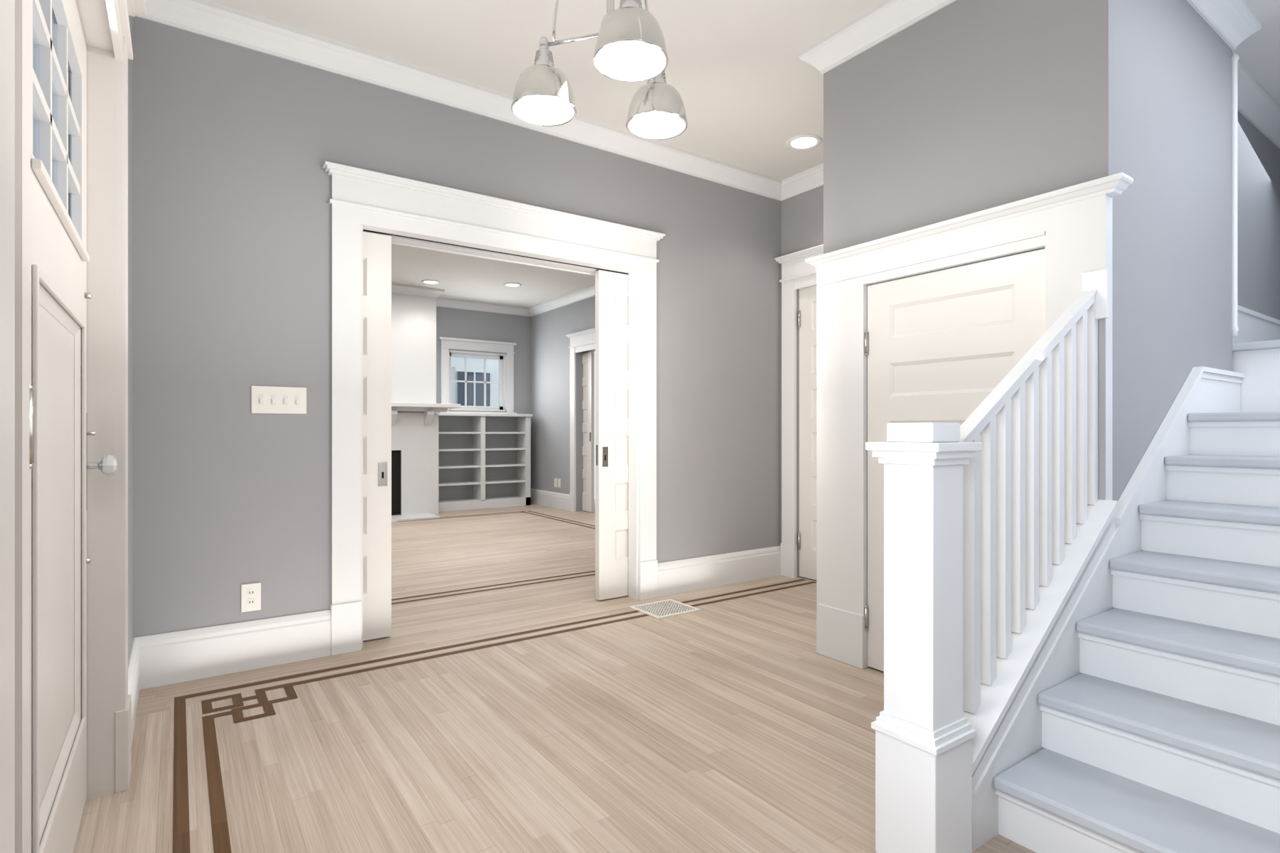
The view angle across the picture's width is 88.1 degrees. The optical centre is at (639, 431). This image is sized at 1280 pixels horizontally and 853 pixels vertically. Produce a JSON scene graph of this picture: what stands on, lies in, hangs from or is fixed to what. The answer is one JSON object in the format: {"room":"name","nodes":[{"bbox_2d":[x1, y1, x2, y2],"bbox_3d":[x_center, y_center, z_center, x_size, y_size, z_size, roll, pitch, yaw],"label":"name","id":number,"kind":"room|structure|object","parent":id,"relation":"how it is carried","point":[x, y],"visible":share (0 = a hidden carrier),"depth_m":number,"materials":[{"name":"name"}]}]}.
{"room":"entrance hall","nodes":[
{"label":"entrance hall","id":0,"kind":"room"},
{"bbox_2d":[128,15,132,659],"bbox_3d":[-1.035,-0.360,0.973,0.300,2.720,3.681,0,0,-35],"label":"wall","id":1,"kind":"structure","parent":0,"point":[130,350],"depth_m":2.43,"materials":[{"name":"grey paint"}]},
{"bbox_2d":[0,0,146,852],"bbox_3d":[-1.031,-0.134,1.188,0.174,2.267,1.852,0,0,-35],"label":"door frame","id":2,"kind":"structure","parent":1,"relation":"attached to","point":[106,26],"depth_m":1.80,"materials":[{"name":"white paint"}]},
{"bbox_2d":[29,0,118,852],"bbox_3d":[-1.220,-0.028,1.416,0.115,2.035,0.934,0,0,-35],"label":"front door","id":3,"kind":"structure","parent":1,"relation":"in","point":[60,465],"depth_m":1.42,"materials":[{"name":"white paint"}]},
{"bbox_2d":[128,636,145,743],"bbox_3d":[-1.738,0.900,2.256,0.022,0.200,0.770,0,0,-35],"label":"baseboard","id":4,"kind":"structure","parent":1,"relation":"attached to","point":[136,657],"depth_m":2.40,"materials":[{"name":"white paint"}]},
{"bbox_2d":[145,0,163,17],"bbox_3d":[-0.937,-1.667,1.163,0.078,0.105,3.300,0,0,-35],"label":"crown molding","id":5,"kind":"structure","parent":1,"relation":"attached to","point":[153,6],"depth_m":2.58,"materials":[{"name":"white paint"}]},
{"bbox_2d":[391,293,435,515],"bbox_3d":[-3.286,-0.360,7.770,1.630,2.720,0.500,0,0,-35],"label":"wall","id":6,"kind":"structure","parent":0,"point":[413,349],"depth_m":7.88,"materials":[{"name":"white paint"}]},
{"bbox_2d":[391,450,401,515],"bbox_3d":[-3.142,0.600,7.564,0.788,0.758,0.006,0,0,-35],"label":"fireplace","id":7,"kind":"structure","parent":6,"relation":"attached to","point":[395,482],"depth_m":7.76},
{"bbox_2d":[391,283,460,521],"bbox_3d":[-3.014,-0.360,7.381,2.070,2.720,0.450,0,0,-35],"label":"fireplace","id":8,"kind":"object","parent":6,"relation":"attached to","point":[414,438],"depth_m":7.44,"materials":[{"name":"white paint"}]},
{"bbox_2d":[132,16,781,637],"bbox_3d":[-0.613,-0.360,3.648,4.060,2.720,0.220,0,0,-35],"label":"wall","id":9,"kind":"structure","parent":0,"point":[235,147],"depth_m":2.88,"materials":[{"name":"grey paint"}]},
{"bbox_2d":[145,610,331,689],"bbox_3d":[-1.658,0.900,2.769,0.679,0.200,0.022,0,0,-35],"label":"baseboard","id":10,"kind":"structure","parent":9,"relation":"attached to","point":[165,659],"depth_m":2.74,"materials":[{"name":"white paint"}]},
{"bbox_2d":[241,582,260,612],"bbox_3d":[-1.640,0.700,2.790,0.072,0.116,0.008,0,0,-35],"label":"electrical outlet plate","id":11,"kind":"object","parent":9,"relation":"attached to","point":[250,597],"visible":1,"depth_m":2.79,"materials":[{"name":"white plastic"}]},
{"bbox_2d":[251,386,306,413],"bbox_3d":[-1.553,-0.134,2.846,0.208,0.116,0.016,0,0,-35],"label":"switch plate","id":12,"kind":"object","parent":9,"relation":"attached to","point":[266,400],"visible":1,"depth_m":2.84,"materials":[{"name":"white plastic"}]},
{"bbox_2d":[362,231,391,641],"bbox_3d":[-1.284,0.022,3.176,0.164,1.940,0.048,0,0,-35],"label":"pocket door","id":13,"kind":"structure","parent":9,"relation":"in","point":[376,436],"depth_m":3.17,"materials":[{"name":"white paint"}]},
{"bbox_2d":[135,0,785,201],"bbox_3d":[-0.466,-1.667,3.569,3.610,0.105,0.078,0,0,-35],"label":"crown molding","id":14,"kind":"structure","parent":9,"relation":"attached to","point":[205,18],"depth_m":3.14,"materials":[{"name":"white paint"}]},
{"bbox_2d":[362,229,624,273],"bbox_3d":[-0.713,-0.969,3.578,1.532,0.005,0.056,0,0,-35],"label":"trim","id":15,"kind":"structure","parent":9,"relation":"attached to","point":[488,250],"depth_m":3.52,"materials":[{"name":"white wood"}]},
{"bbox_2d":[322,161,665,655],"bbox_3d":[-0.713,-0.093,3.578,1.872,2.187,0.348,0,0,-35],"label":"door frame","id":16,"kind":"structure","parent":9,"relation":"attached to","point":[361,200],"depth_m":3.28,"materials":[{"name":"white paint"}]},
{"bbox_2d":[595,270,628,600],"bbox_3d":[-0.163,0.022,3.960,0.219,1.940,0.048,0,0,-35],"label":"pocket door","id":17,"kind":"structure","parent":9,"relation":"in","point":[611,435],"depth_m":3.93,"materials":[{"name":"white paint"}]},
{"bbox_2d":[657,546,780,597],"bbox_3d":[0.545,0.900,4.311,1.103,0.200,0.022,0,0,-35],"label":"baseboard","id":18,"kind":"structure","parent":9,"relation":"attached to","point":[678,577],"depth_m":4.27,"materials":[{"name":"white paint"}]},
{"bbox_2d":[435,306,529,414],"bbox_3d":[-3.315,-0.360,8.178,4.170,2.720,0.200,0,0,-35],"label":"wall","id":19,"kind":"structure","parent":0,"point":[450,322],"depth_m":8.99,"materials":[{"name":"grey paint"}]},
{"bbox_2d":[438,337,516,413],"bbox_3d":[-2.208,-0.729,8.916,1.070,0.982,0.260,0,0,-35],"label":"living room window","id":20,"kind":"structure","parent":19,"relation":"in","point":[505,382],"depth_m":8.91,"materials":[{"name":"white paint"}]},
{"bbox_2d":[435,297,530,316],"bbox_3d":[-3.272,-1.667,8.038,4.140,0.105,0.078,0,0,-35],"label":"crown molding","id":21,"kind":"structure","parent":19,"relation":"attached to","point":[440,302],"depth_m":8.83,"materials":[{"name":"white paint"}]},
{"bbox_2d":[73,500,1036,852],"bbox_3d":[-0.089,0.999,4.974,6.040,0.003,8.950,0,0,-35],"label":"floor","id":22,"kind":"structure","parent":0,"point":[740,725],"depth_m":2.22,"materials":[{"name":"beige wood"}]},
{"bbox_2d":[435,412,532,511],"bbox_3d":[-2.107,0.383,8.703,1.368,1.235,0.324,0,0,-35],"label":"built-in bookcase","id":23,"kind":"object","parent":22,"relation":"on","point":[484,461],"visible":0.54,"depth_m":8.75,"materials":[{"name":"white paint"}]},
{"bbox_2d":[628,599,701,619],"bbox_3d":[0.140,0.997,3.723,0.300,0.006,0.280,0,0,-35],"label":"floor vent","id":24,"kind":"object","parent":22,"relation":"in","point":[663,609],"visible":1,"depth_m":3.71,"materials":[{"name":"white metal"}]},
{"bbox_2d":[865,269,1279,852],"bbox_3d":[2.668,0.191,2.326,4.356,1.618,1.245,0,0,-35],"label":"staircase","id":25,"kind":"structure","parent":22,"relation":"on","point":[1073,663],"depth_m":1.71,"materials":[{"name":"white paint"}]},
{"bbox_2d":[529,295,595,511],"bbox_3d":[0.017,-0.360,7.245,0.220,2.720,5.550,0,0,-35],"label":"wall","id":26,"kind":"structure","parent":0,"point":[541,373],"depth_m":8.70,"materials":[{"name":"grey paint"}]},
{"bbox_2d":[530,488,569,510],"bbox_3d":[-1.219,0.900,8.811,0.050,0.200,1.165,0,0,-35],"label":"baseboard","id":27,"kind":"structure","parent":26,"relation":"attached to","point":[559,500],"depth_m":8.77,"materials":[{"name":"white paint"}]},
{"bbox_2d":[553,478,561,487],"bbox_3d":[-1.080,0.672,8.650,0.006,0.115,0.170,0,0,-35],"label":"plate","id":28,"kind":"object","parent":26,"relation":"attached to","point":[559,483],"visible":1,"depth_m":8.63,"materials":[{"name":"white plastic"}]},
{"bbox_2d":[527,284,595,317],"bbox_3d":[-0.117,-1.667,7.212,0.078,0.105,5.050,0,0,-35],"label":"crown molding","id":29,"kind":"structure","parent":26,"relation":"attached to","point":[589,291],"depth_m":8.44,"materials":[{"name":"white paint"}]},
{"bbox_2d":[566,327,595,511],"bbox_3d":[-0.389,-0.108,7.614,0.064,2.217,1.822,0,0,-35],"label":"door frame","id":30,"kind":"structure","parent":26,"relation":"attached to","point":[582,341],"depth_m":8.25,"materials":[{"name":"white paint"}]},
{"bbox_2d":[582,352,594,512],"bbox_3d":[-0.646,0.007,8.226,0.050,1.970,0.220,0,0,-35],"label":"pocket door","id":31,"kind":"structure","parent":26,"relation":"in","point":[588,432],"depth_m":8.18,"materials":[{"name":"white paint"}]},
{"bbox_2d":[206,0,1279,307],"bbox_3d":[-0.130,-1.795,4.945,6.340,0.150,9.150,0,0,-35],"label":"ceiling","id":32,"kind":"structure","parent":0,"point":[744,81],"depth_m":3.05,"materials":[{"name":"paint"}]},
{"bbox_2d":[420,280,440,284],"bbox_3d":[-2.401,-1.715,7.596,0.209,0.010,0.209,0,0,-41],"label":"recessed light","id":33,"kind":"object","parent":32,"relation":"in","point":[426,281],"depth_m":7.58,"materials":[{"name":"white paint"}]},
{"bbox_2d":[503,283,521,287],"bbox_3d":[-1.492,-1.715,7.745,0.209,0.010,0.209,0,0,-41],"label":"recessed light","id":34,"kind":"object","parent":32,"relation":"in","point":[507,284],"depth_m":7.73,"materials":[{"name":"white paint"}]},
{"bbox_2d":[511,0,687,140],"bbox_3d":[-0.048,-1.371,2.056,0.565,0.697,0.599,0,0,-35],"label":"pendant light fixture","id":35,"kind":"object","parent":32,"relation":"hanging from","point":[630,46],"visible":1,"depth_m":2.04,"materials":[{"name":"silver metal"}]},
{"bbox_2d":[785,134,822,150],"bbox_3d":[0.973,-1.715,3.928,0.209,0.010,0.209,0,0,-41],"label":"recessed light","id":36,"kind":"object","parent":32,"relation":"in","point":[802,142],"depth_m":3.92,"materials":[{"name":"white paint"}]},
{"bbox_2d":[781,185,823,577],"bbox_3d":[1.369,-0.360,4.225,0.150,2.720,1.109,0,0,-35],"label":"wall","id":37,"kind":"structure","parent":0,"point":[802,221],"depth_m":4.52,"materials":[{"name":"grey paint"}]},
{"bbox_2d":[775,243,823,578],"bbox_3d":[1.273,-0.103,4.176,0.064,2.207,1.102,0,0,-35],"label":"door frame","id":38,"kind":"structure","parent":37,"relation":"attached to","point":[798,272],"depth_m":4.54,"materials":[{"name":"white paint"}]},
{"bbox_2d":[780,163,823,199],"bbox_3d":[1.310,-1.667,4.128,0.098,0.105,1.020,0,0,-35],"label":"crown molding","id":39,"kind":"structure","parent":37,"relation":"attached to","point":[811,178],"depth_m":4.42,"materials":[{"name":"white paint"}]},
{"bbox_2d":[797,285,816,580],"bbox_3d":[1.327,0.003,4.213,0.058,1.978,0.794,0,0,-35],"label":"hall door","id":40,"kind":"structure","parent":37,"relation":"in","point":[807,327],"depth_m":4.47,"materials":[{"name":"white paint"}]},
{"bbox_2d":[823,0,1232,502],"bbox_3d":[1.668,-0.360,2.892,1.270,2.720,1.115,0,0,-35],"label":"wall","id":41,"kind":"structure","parent":0,"point":[957,108],"depth_m":2.40,"materials":[{"name":"grey paint"}]},
{"bbox_2d":[798,44,823,75],"bbox_3d":[1.294,-1.667,3.358,1.348,0.105,0.078,0,0,-35],"label":"crown molding","id":42,"kind":"structure","parent":41,"relation":"attached to","point":[806,55],"depth_m":2.98,"materials":[{"name":"white paint"}]},
{"bbox_2d":[812,0,956,73],"bbox_3d":[1.123,-1.667,2.495,0.078,0.105,1.080,0,0,-35],"label":"crown molding","id":43,"kind":"structure","parent":41,"relation":"attached to","point":[888,18],"depth_m":2.74,"materials":[{"name":"white paint"}]},
{"bbox_2d":[864,248,1045,671],"bbox_3d":[1.166,0.188,2.514,0.042,1.608,0.715,0,0,-35],"label":"closet door","id":44,"kind":"structure","parent":41,"relation":"in","point":[954,345],"depth_m":2.55,"materials":[{"name":"white paint"}]},
{"bbox_2d":[805,172,1133,669],"bbox_3d":[1.174,0.109,2.546,0.176,1.782,1.227,0,0,-35],"label":"trim","id":45,"kind":"structure","parent":41,"relation":"attached to","point":[1069,229],"depth_m":2.79,"materials":[{"name":"white paint"}]},
{"bbox_2d":[1186,0,1270,337],"bbox_3d":[2.008,-1.060,2.406,1.426,1.320,0.083,0,0,-35],"label":"crown molding","id":46,"kind":"structure","parent":41,"relation":"attached to","point":[1233,24],"depth_m":2.79,"materials":[{"name":"white paint"}]},
{"bbox_2d":[1270,95,1279,149],"bbox_3d":[3.283,-1.667,3.471,2.040,0.105,0.080,0,0,-35],"label":"crown molding","id":47,"kind":"structure","parent":41,"relation":"attached to","point":[1274,107],"depth_m":3.57,"materials":[{"name":"white paint"}]},
{"bbox_2d":[1237,110,1279,320],"bbox_3d":[3.299,-0.360,3.622,2.240,2.720,0.150,0,0,-35],"label":"wall","id":48,"kind":"structure","parent":0,"point":[1258,221],"depth_m":3.47,"materials":[{"name":"grey paint"}]},
{"label":"outside","id":49,"kind":"structure","parent":0,"visible":0},
{"bbox_2d":[594,352,595,499],"bbox_3d":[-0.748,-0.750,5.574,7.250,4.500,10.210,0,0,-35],"label":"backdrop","id":50,"kind":"structure","parent":49,"point":[594,425],"depth_m":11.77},
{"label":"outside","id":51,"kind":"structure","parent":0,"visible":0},
{"bbox_2d":[450,356,498,406],"bbox_3d":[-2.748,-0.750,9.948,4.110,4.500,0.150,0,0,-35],"label":"house","id":52,"kind":"structure","parent":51,"point":[458,398],"depth_m":10.04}
]}

